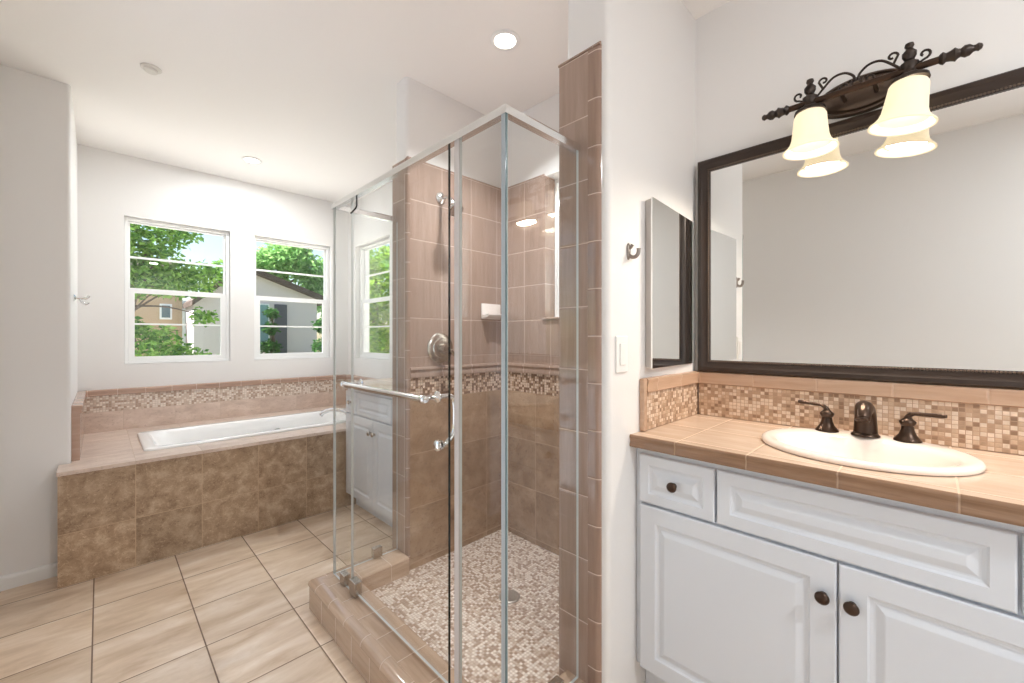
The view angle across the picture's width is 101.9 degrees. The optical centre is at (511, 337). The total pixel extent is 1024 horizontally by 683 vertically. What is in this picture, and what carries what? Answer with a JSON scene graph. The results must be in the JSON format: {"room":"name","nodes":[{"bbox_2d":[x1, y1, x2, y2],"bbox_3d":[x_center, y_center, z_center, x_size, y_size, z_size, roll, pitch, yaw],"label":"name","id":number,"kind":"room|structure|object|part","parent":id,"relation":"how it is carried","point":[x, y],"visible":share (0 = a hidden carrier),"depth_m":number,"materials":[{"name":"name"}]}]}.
{"room":"bathroom","nodes":[
{"label":"bathroom","id":0,"kind":"room"},
{"bbox_2d":[0,64,77,575],"bbox_3d":[-2.640,-0.050,2.326,0.260,2.460,0.898,0,0,-45],"label":"wall","id":1,"kind":"structure","parent":0,"point":[39,146],"depth_m":2.01,"materials":[{"name":"white paint"}]},
{"bbox_2d":[0,562,56,591],"bbox_3d":[-2.332,1.147,1.989,0.223,0.066,0.014,0,0,-45],"label":"baseboard","id":2,"kind":"structure","parent":1,"relation":"attached to","point":[9,581],"depth_m":1.99,"materials":[{"name":"white"}]},
{"bbox_2d":[71,391,85,460],"bbox_3d":[-2.543,0.492,2.442,0.041,0.284,0.830,0,0,-45],"label":"tile backsplash","id":3,"kind":"structure","parent":1,"relation":"attached to","point":[77,408],"depth_m":2.15,"materials":[{"name":"beige tile"}]},
{"bbox_2d":[73,294,89,304],"bbox_3d":[-2.376,-0.211,2.292,0.067,0.058,0.040,0,0,-45],"label":"towel hook","id":4,"kind":"object","parent":1,"relation":"attached to","point":[74,296],"visible":0.98,"depth_m":2.29,"materials":[{"name":"silver metal"}]},
{"bbox_2d":[0,503,415,682],"bbox_3d":[-0.252,1.240,1.230,2.305,0.120,6.100,0,0,-45],"label":"floor","id":5,"kind":"structure","parent":0,"point":[235,610],"depth_m":1.76,"materials":[{"name":"tile"}]},
{"bbox_2d":[56,404,355,588],"bbox_3d":[-1.860,0.907,2.976,1.845,0.546,1.073,0,0,-45],"label":"tub surround","id":6,"kind":"object","parent":5,"relation":"on","point":[121,505],"visible":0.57,"depth_m":2.33,"materials":[{"name":"brown tile"}]},
{"bbox_2d":[137,408,345,450],"bbox_3d":[-1.755,0.834,3.006,1.399,0.430,0.594,0,0,-45],"label":"bathtub","id":7,"kind":"object","parent":6,"relation":"in","point":[154,440],"visible":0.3,"depth_m":2.96,"materials":[{"name":"white ceramic"}]},
{"bbox_2d":[319,408,346,415],"bbox_3d":[-1.220,0.577,3.114,0.421,0.113,0.115,0,0,-19],"label":"tub faucet","id":8,"kind":"object","parent":6,"relation":"on","point":[329,410],"visible":0.44,"depth_m":3.08,"materials":[{"name":"silver metal"}]},
{"bbox_2d":[346,388,391,526],"bbox_3d":[-0.662,0.761,2.718,0.508,0.838,0.970,0,0,-45],"label":"vanity cabinet","id":9,"kind":"object","parent":5,"relation":"on","point":[372,412],"visible":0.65,"depth_m":2.63,"materials":[{"name":"white wood"}]},
{"bbox_3d":[-1.094,0.438,2.843,0.019,0.148,0.167,0,0,-45],"label":"drawer","id":10,"kind":"part","parent":9,"relation":"part of","materials":[{"name":"white wood"}]},
{"bbox_3d":[-1.011,0.798,2.759,0.019,0.556,0.403,0,0,-45],"label":"door","id":11,"kind":"part","parent":9,"relation":"part of","materials":[{"name":"white wood"}]},
{"bbox_2d":[345,378,391,396],"bbox_3d":[-0.662,0.322,2.720,0.505,0.038,0.974,0,0,-45],"label":"countertop","id":12,"kind":"structure","parent":9,"relation":"on","point":[385,383],"depth_m":2.76,"materials":[{"name":"tile"}]},
{"bbox_3d":[-0.724,0.798,2.470,0.019,0.556,0.403,0,0,-45],"label":"door","id":13,"kind":"part","parent":9,"relation":"part of","materials":[{"name":"white wood"}]},
{"bbox_2d":[308,547,584,682],"bbox_3d":[-0.304,1.115,1.508,0.407,0.130,1.255,0,0,-45],"label":"shower curb","id":14,"kind":"object","parent":5,"relation":"on","point":[374,662],"visible":0.82,"depth_m":1.53,"materials":[{"name":"tile"}]},
{"bbox_2d":[331,103,580,682],"bbox_3d":[-0.321,0.225,1.539,0.388,1.648,1.127,0,0,-45],"label":"shower enclosure","id":15,"kind":"object","parent":14,"relation":"on","point":[505,112],"visible":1,"depth_m":1.23,"materials":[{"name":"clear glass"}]},
{"bbox_3d":[-0.728,0.232,1.784,0.008,1.634,0.186,0,0,-45],"label":"panel","id":16,"kind":"part","parent":15,"relation":"part of","materials":[{"name":"clear glass"}]},
{"bbox_3d":[-0.680,0.232,1.958,0.304,1.634,0.008,0,0,-45],"label":"panel","id":17,"kind":"part","parent":15,"relation":"part of","materials":[{"name":"clear glass"}]},
{"bbox_3d":[-0.423,0.229,1.478,0.008,1.616,0.670,0,0,-45],"label":"door","id":18,"kind":"part","parent":15,"relation":"part of","materials":[{"name":"clear glass"}]},
{"bbox_3d":[-0.205,0.259,1.296,0.084,0.175,0.034,0,0,-45],"label":"pull handle","id":19,"kind":"part","parent":15,"relation":"part of","materials":[{"name":"silver metal"}]},
{"bbox_3d":[-0.297,-0.586,1.563,0.320,0.026,1.121,0,0,-45],"label":"header rail","id":20,"kind":"part","parent":15,"relation":"part of","materials":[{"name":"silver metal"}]},
{"bbox_3d":[-0.080,0.232,1.133,0.008,1.634,0.191,0,0,-45],"label":"fixed panel","id":21,"kind":"part","parent":15,"relation":"part of","materials":[{"name":"clear glass"}]},
{"bbox_3d":[0.095,0.232,1.178,0.304,1.634,0.008,0,0,-45],"label":"return panel","id":22,"kind":"part","parent":15,"relation":"part of","materials":[{"name":"clear glass"}]},
{"bbox_2d":[371,529,558,682],"bbox_3d":[-0.031,1.153,1.799,0.888,0.054,0.963,0,0,-45],"label":"shower pan","id":23,"kind":"object","parent":5,"relation":"on","point":[419,598],"visible":0.55,"depth_m":1.75,"materials":[{"name":"tile"}]},
{"bbox_2d":[499,590,519,603],"bbox_3d":[-0.011,1.141,1.832,0.094,0.007,0.094,0,0,-45],"label":"shower drain","id":24,"kind":"object","parent":23,"relation":"on","point":[513,596],"visible":0.71,"depth_m":1.83,"materials":[{"name":"silver metal"}]},
{"bbox_2d":[637,448,1023,682],"bbox_3d":[0.915,0.761,1.120,0.520,0.838,1.028,0,0,-45],"label":"vanity cabinet","id":25,"kind":"object","parent":5,"relation":"on","point":[744,576],"visible":0.96,"depth_m":0.99,"materials":[{"name":"white wood"}]},
{"bbox_3d":[0.470,0.438,1.218,0.026,0.030,0.030,0,0,-45],"label":"knob","id":26,"kind":"part","parent":25,"relation":"part of","materials":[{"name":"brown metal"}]},
{"bbox_3d":[0.486,0.438,1.234,0.019,0.148,0.226,0,0,-45],"label":"drawer","id":27,"kind":"part","parent":25,"relation":"part of","materials":[{"name":"white wood"}]},
{"bbox_3d":[0.582,0.777,1.138,0.019,0.514,0.492,0,0,-45],"label":"door","id":28,"kind":"part","parent":25,"relation":"part of","materials":[{"name":"white wood"}]},
{"bbox_3d":[0.721,0.603,0.965,0.026,0.030,0.030,0,0,-45],"label":"knob","id":29,"kind":"part","parent":25,"relation":"part of","materials":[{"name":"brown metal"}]},
{"bbox_2d":[630,414,1023,526],"bbox_3d":[0.928,0.322,1.107,0.520,0.038,1.064,0,0,-45],"label":"countertop","id":30,"kind":"structure","parent":25,"relation":"on","point":[996,493],"depth_m":0.98,"materials":[{"name":"tile"}]},
{"bbox_2d":[798,400,947,442],"bbox_3d":[1.019,0.234,1.200,0.126,0.105,0.331,0,0,-45],"label":"faucet","id":31,"kind":"object","parent":30,"relation":"on","point":[865,417],"visible":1,"depth_m":1.18,"materials":[{"name":"brown metal"}]},
{"bbox_3d":[0.953,0.213,1.309,0.019,0.031,0.084,0,0,-45],"label":"lever","id":32,"kind":"part","parent":31,"relation":"part of","materials":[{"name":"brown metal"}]},
{"bbox_3d":[0.976,0.255,1.286,0.060,0.063,0.060,0,0,-45],"label":"handle","id":33,"kind":"part","parent":31,"relation":"part of","materials":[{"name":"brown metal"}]},
{"bbox_3d":[1.018,0.234,1.200,0.126,0.105,0.068,0,0,-45],"label":"spout","id":34,"kind":"part","parent":31,"relation":"part of","materials":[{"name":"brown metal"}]},
{"bbox_3d":[1.103,0.255,1.157,0.060,0.063,0.060,0,0,-45],"label":"handle","id":35,"kind":"part","parent":31,"relation":"part of","materials":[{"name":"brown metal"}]},
{"bbox_3d":[1.114,0.213,1.121,0.019,0.031,0.095,0,0,-17],"label":"lever","id":36,"kind":"part","parent":31,"relation":"part of","materials":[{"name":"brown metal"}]},
{"bbox_2d":[761,428,986,475],"bbox_3d":[0.935,0.352,1.119,0.412,0.132,0.454,0,0,-45],"label":"sink","id":37,"kind":"object","parent":30,"relation":"in","point":[886,454],"visible":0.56,"depth_m":1.12,"materials":[{"name":"beige ceramic"}]},
{"bbox_3d":[0.759,0.603,0.927,0.026,0.030,0.030,0,0,-45],"label":"knob","id":38,"kind":"part","parent":25,"relation":"part of","materials":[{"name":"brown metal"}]},
{"bbox_3d":[0.931,0.777,0.786,0.019,0.514,0.492,0,0,-45],"label":"door","id":39,"kind":"part","parent":25,"relation":"part of","materials":[{"name":"white wood"}]},
{"bbox_3d":[1.026,0.438,0.690,0.019,0.148,0.226,0,0,-45],"label":"drawer","id":40,"kind":"part","parent":25,"relation":"part of","materials":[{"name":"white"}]},
{"bbox_2d":[78,144,347,390],"bbox_3d":[-2.352,-0.050,3.344,2.305,2.460,0.140,0,0,-45],"label":"wall","id":41,"kind":"structure","parent":0,"point":[112,186],"depth_m":3.11,"materials":[{"name":"white paint"}]},
{"bbox_2d":[124,217,228,363],"bbox_3d":[-2.539,-0.338,3.172,0.621,1.041,0.070,0,0,-45],"label":"window","id":42,"kind":"structure","parent":41,"relation":"in","point":[129,293],"depth_m":3.11,"materials":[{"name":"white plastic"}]},
{"bbox_3d":[-2.548,-0.585,3.181,0.583,0.509,0.025,0,0,-45],"label":"sash","id":43,"kind":"part","parent":42,"relation":"part of","materials":[{"name":"white plastic"}]},
{"bbox_3d":[-2.529,-0.097,3.161,0.582,0.522,0.025,0,0,-45],"label":"sash","id":44,"kind":"part","parent":42,"relation":"part of","materials":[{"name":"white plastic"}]},
{"bbox_2d":[84,374,346,433],"bbox_3d":[-2.210,0.492,3.364,1.751,0.284,0.030,0,0,-45],"label":"tile backsplash","id":45,"kind":"structure","parent":41,"relation":"attached to","point":[137,407],"depth_m":3.18,"materials":[{"name":"tile"}]},
{"bbox_2d":[254,236,328,359],"bbox_3d":[-1.977,-0.338,3.730,0.626,1.041,0.070,0,0,-45],"label":"window","id":46,"kind":"structure","parent":41,"relation":"in","point":[325,302],"depth_m":3.73,"materials":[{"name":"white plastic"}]},
{"bbox_3d":[-1.986,-0.585,3.739,0.588,0.509,0.025,0,0,-45],"label":"sash","id":47,"kind":"part","parent":46,"relation":"part of","materials":[{"name":"white plastic"}]},
{"bbox_3d":[-1.967,-0.097,3.720,0.587,0.522,0.025,0,0,-45],"label":"sash","id":48,"kind":"part","parent":46,"relation":"part of","materials":[{"name":"white plastic"}]},
{"bbox_2d":[0,0,731,204],"bbox_3d":[-0.252,-1.340,1.230,2.305,0.120,6.100,0,0,-45],"label":"ceiling","id":49,"kind":"structure","parent":0,"point":[306,89],"depth_m":1.99,"materials":[{"name":"white paint"}]},
{"bbox_2d":[140,63,161,74],"bbox_3d":[-1.711,-1.269,1.968,0.080,0.021,0.080,0,0,-45],"label":"smoke detector","id":50,"kind":"object","parent":49,"relation":"attached to","point":[151,69],"visible":1,"depth_m":1.95,"materials":[{"name":"white plastic"}]},
{"bbox_2d":[241,156,262,163],"bbox_3d":[-1.869,-1.276,2.984,0.130,0.006,0.130,0,0,-45],"label":"recessed light","id":51,"kind":"object","parent":49,"relation":"in","point":[252,160],"visible":1,"depth_m":2.98,"materials":[{"name":"white"}]},
{"bbox_2d":[490,29,519,50],"bbox_3d":[-0.030,-1.276,1.783,0.130,0.006,0.130,0,0,-45],"label":"recessed light","id":52,"kind":"object","parent":49,"relation":"in","point":[501,40],"visible":1,"depth_m":1.78,"materials":[{"name":"white glass"}]},
{"bbox_2d":[397,77,500,187],"bbox_3d":[-0.326,-0.050,2.287,0.640,2.460,0.106,0,0,-45],"label":"wall","id":53,"kind":"structure","parent":0,"point":[426,116],"depth_m":2.17,"materials":[{"name":"white paint"}]},
{"bbox_2d":[427,333,453,362],"bbox_3d":[-0.346,0.052,2.113,0.156,0.156,0.071,0,0,-45],"label":"shower valve","id":54,"kind":"object","parent":53,"relation":"attached to","point":[437,346],"visible":0.81,"depth_m":2.11,"materials":[{"name":"silver metal"}]},
{"bbox_3d":[-0.330,0.060,2.116,0.080,0.067,0.052,0,0,-45],"label":"lever","id":55,"kind":"part","parent":54,"relation":"part of","materials":[{"name":"silver metal"}]},
{"bbox_2d":[392,156,500,570],"bbox_3d":[-0.329,0.148,2.271,0.633,2.064,0.150,0,0,-45],"label":"wall tile","id":56,"kind":"object","parent":53,"relation":"attached to","point":[422,221],"depth_m":2.13,"materials":[{"name":"beige tile"}]},
{"bbox_3d":[-0.278,0.170,2.231,0.616,0.053,0.022,0,0,-45],"label":"chair rail","id":57,"kind":"part","parent":56,"relation":"part of","materials":[{"name":"beige tile"}]},
{"bbox_2d":[436,192,462,216],"bbox_3d":[-0.312,-0.676,2.079,0.076,0.149,0.170,0,0,-45],"label":"showerhead","id":58,"kind":"object","parent":53,"relation":"attached to","point":[441,198],"visible":0.7,"depth_m":2.11,"materials":[{"name":"silver metal"}]},
{"bbox_3d":[-0.328,-0.697,2.098,0.021,0.065,0.105,0,0,-42],"label":"arm","id":59,"kind":"part","parent":58,"relation":"part of","materials":[{"name":"silver metal"}]},
{"bbox_2d":[481,303,500,319],"bbox_3d":[-0.103,-0.151,2.363,0.144,0.088,0.060,0,0,-45],"label":"soap dish","id":60,"kind":"object","parent":53,"relation":"attached to","point":[488,311],"visible":0.96,"depth_m":2.35,"materials":[{"name":"white ceramic"}]},
{"bbox_2d":[568,0,694,682],"bbox_3d":[0.456,-0.050,1.500,0.640,2.460,0.157,0,0,-45],"label":"wall","id":61,"kind":"structure","parent":0,"point":[648,46],"depth_m":1.30,"materials":[{"name":"white paint"}]},
{"bbox_2d":[615,336,627,372],"bbox_3d":[0.335,0.050,1.262,0.065,0.111,0.010,0,0,-45],"label":"light switch","id":62,"kind":"object","parent":61,"relation":"attached to","point":[621,342],"visible":1,"depth_m":1.25,"materials":[{"name":"white plastic"}]},
{"bbox_2d":[626,243,640,259],"bbox_3d":[0.378,-0.270,1.286,0.042,0.052,0.019,0,0,32],"label":"robe hook","id":63,"kind":"object","parent":61,"relation":"attached to","point":[629,247],"visible":1,"depth_m":1.29,"materials":[{"name":"silver metal"}]},
{"bbox_2d":[646,197,692,368],"bbox_3d":[0.582,-0.179,1.493,0.390,0.557,0.031,0,0,-45],"label":"medicine cabinet","id":64,"kind":"object","parent":61,"relation":"attached to","point":[669,234],"visible":1,"depth_m":1.45,"materials":[{"name":"grey"}]},
{"bbox_2d":[640,371,698,430],"bbox_3d":[0.582,0.216,1.498,0.457,0.170,0.023,0,0,-45],"label":"tile backsplash","id":65,"kind":"structure","parent":61,"relation":"attached to","point":[664,399],"depth_m":1.46,"materials":[{"name":"tile"}]},
{"bbox_3d":[0.426,0.216,1.346,0.022,0.170,0.018,0,0,-45],"label":"trim","id":66,"kind":"part","parent":65,"relation":"part of","materials":[{"name":"tile"}]},
{"bbox_2d":[348,0,1023,552],"bbox_3d":[0.566,-0.050,1.942,0.140,2.460,5.960,0,0,-45],"label":"wall","id":67,"kind":"structure","parent":0,"point":[752,57],"depth_m":1.47,"materials":[{"name":"white paint"}]},
{"bbox_2d":[346,374,376,389],"bbox_3d":[-1.210,0.492,3.608,0.032,0.284,1.045,0,0,-45],"label":"tile backsplash","id":68,"kind":"structure","parent":67,"relation":"attached to","point":[348,377],"depth_m":3.81,"materials":[{"name":"tile"}]},
{"bbox_2d":[360,237,389,359],"bbox_3d":[-1.185,-0.338,3.720,0.070,1.041,0.646,0,0,-45],"label":"window","id":69,"kind":"structure","parent":67,"relation":"in","point":[364,300],"depth_m":3.90,"materials":[{"name":"white plastic"}]},
{"bbox_3d":[-1.195,-0.097,3.710,0.025,0.522,0.607,0,0,-45],"label":"sash","id":70,"kind":"part","parent":69,"relation":"part of","materials":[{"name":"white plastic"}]},
{"bbox_3d":[-1.176,-0.585,3.729,0.025,0.509,0.608,0,0,-45],"label":"sash","id":71,"kind":"part","parent":69,"relation":"part of","materials":[{"name":"white plastic"}]},
{"bbox_2d":[508,174,558,555],"bbox_3d":[0.301,0.123,2.147,0.096,2.014,0.937,0,0,-45],"label":"wall tile","id":72,"kind":"object","parent":67,"relation":"attached to","point":[533,326],"depth_m":2.29,"materials":[{"name":"beige tile"}]},
{"bbox_3d":[0.273,0.170,2.119,0.017,0.053,0.937,0,0,-45],"label":"chair rail","id":73,"kind":"part","parent":72,"relation":"part of","materials":[{"name":"beige tile"}]},
{"bbox_3d":[0.357,-0.103,2.090,0.096,0.012,0.461,0,0,-45],"label":"window sill","id":74,"kind":"part","parent":72,"relation":"part of","materials":[{"name":"beige tile"}]},
{"bbox_2d":[555,179,558,316],"bbox_3d":[0.417,-0.483,2.149,0.070,0.769,0.459,0,0,-45],"label":"window","id":75,"kind":"structure","parent":67,"relation":"in","point":[557,180],"depth_m":2.28,"materials":[{"name":"white plastic"}]},
{"bbox_3d":[0.406,-0.310,2.139,0.025,0.382,0.420,0,0,-45],"label":"sash","id":76,"kind":"part","parent":75,"relation":"part of","materials":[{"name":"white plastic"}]},
{"bbox_2d":[558,41,601,682],"bbox_3d":[0.436,0.148,1.511,0.652,2.064,0.160,0,0,-45],"label":"wall tile","id":77,"kind":"object","parent":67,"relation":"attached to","point":[580,76],"depth_m":1.27,"materials":[{"name":"beige tile"}]},
{"bbox_2d":[698,371,1023,454],"bbox_3d":[1.110,0.216,1.275,0.026,0.170,1.046,0,0,-45],"label":"tile backsplash","id":78,"kind":"structure","parent":67,"relation":"attached to","point":[979,417],"depth_m":1.25,"materials":[{"name":"tile"}]},
{"bbox_2d":[698,67,1023,388],"bbox_3d":[1.089,-0.281,1.292,0.032,0.822,0.991,0,0,-45],"label":"wall mirror","id":79,"kind":"object","parent":67,"relation":"attached to","point":[875,258],"visible":0.92,"depth_m":1.26,"materials":[{"name":"brown mirror"}]},
{"bbox_2d":[762,42,982,160],"bbox_3d":[1.031,-0.701,1.237,0.192,0.246,0.494,0,0,-45],"label":"vanity light","id":80,"kind":"object","parent":67,"relation":"attached to","point":[903,91],"visible":1,"depth_m":1.23,"materials":[{"name":"white glass"}]},
{"bbox_3d":[0.934,-0.645,1.301,0.146,0.117,0.146,0,0,-45],"label":"lamp shade","id":81,"kind":"part","parent":80,"relation":"part of","materials":[{"name":"white glass"}]},
{"bbox_3d":[1.090,-0.764,1.297,0.024,0.120,0.250,0,0,-45],"label":"plate","id":82,"kind":"part","parent":80,"relation":"part of","materials":[{"name":"brown metal"}]},
{"bbox_3d":[1.082,-0.643,1.153,0.146,0.130,0.145,0,0,-45],"label":"lamp shade","id":83,"kind":"part","parent":80,"relation":"part of","materials":[{"name":"white glass"}]},
{"label":"outside","id":84,"kind":"structure","parent":0,"visible":0},
{"bbox_3d":[-7.020,1.400,14.168,42.000,0.160,50.000,0,0,-45],"label":"lawn","id":85,"kind":"structure","parent":84,"visible":0},
{"bbox_2d":[130,260,185,356],"bbox_3d":[-14.751,-0.775,13.714,5.990,4.190,4.550,0,0,-45],"label":"house","id":86,"kind":"structure","parent":85,"relation":"on","point":[162,315],"depth_m":13.82,"materials":[{"name":"beige paint"}]},
{"bbox_3d":[-11.527,-0.880,13.825,0.220,0.400,0.025,0,0,-45],"label":"pane","id":87,"kind":"part","parent":86,"relation":"part of","materials":[{"name":"blue"}]},
{"bbox_3d":[-11.156,0.020,14.203,0.200,2.600,0.118,0,0,-45],"label":"corner post","id":88,"kind":"part","parent":86,"relation":"part of","materials":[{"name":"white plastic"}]},
{"bbox_2d":[130,223,222,355],"bbox_3d":[-5.186,-0.327,5.670,2.439,3.309,1.355,0,0,-45],"label":"broadleaf tree","id":89,"kind":"object","parent":85,"relation":"on","point":[184,278],"visible":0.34,"depth_m":5.76,"materials":[{"name":"green plant"}]},
{"bbox_2d":[183,268,322,354],"bbox_3d":[-8.917,-0.550,14.751,4.170,3.740,2.100,0,0,-45],"label":"gabled house","id":90,"kind":"structure","parent":85,"relation":"on","point":[292,339],"depth_m":14.39,"materials":[{"name":"grey paint"}]},
{"bbox_3d":[-8.438,-0.350,14.084,0.290,1.540,0.020,0,0,-45],"label":"pane","id":91,"kind":"part","parent":90,"relation":"part of","materials":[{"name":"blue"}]},
{"bbox_3d":[-8.076,0.075,14.493,0.400,2.490,0.050,0,0,-45],"label":"door","id":92,"kind":"part","parent":90,"relation":"part of","materials":[{"name":"grey"}]},
{"bbox_2d":[260,307,282,353],"bbox_3d":[-7.917,0.152,13.544,0.792,2.354,0.729,0,0,-45],"label":"shrub","id":93,"kind":"object","parent":85,"relation":"on","point":[269,346],"visible":0.92,"depth_m":13.51,"materials":[{"name":"green plant"}]},
{"bbox_2d":[256,243,322,312],"bbox_3d":[-10.414,-1.893,20.136,5.778,6.475,3.065,0,0,-45],"label":"broadleaf tree","id":94,"kind":"object","parent":85,"relation":"on","point":[284,258],"visible":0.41,"depth_m":19.47,"materials":[{"name":"bright green leaves"},{"name":"bark"}]},
{"bbox_2d":[311,311,321,351],"bbox_3d":[-6.330,0.119,14.324,0.976,2.420,1.242,0,0,23],"label":"shrub","id":95,"kind":"object","parent":85,"relation":"on","point":[317,345],"visible":0.14,"depth_m":13.99,"materials":[{"name":"green plant"}]},
{"bbox_2d":[369,245,389,352],"bbox_3d":[-3.387,-0.658,10.779,2.188,3.970,2.965,0,0,13],"label":"broadleaf tree","id":96,"kind":"object","parent":85,"relation":"on","point":[379,338],"visible":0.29,"depth_m":10.19,"materials":[{"name":"green plant"}]}
]}

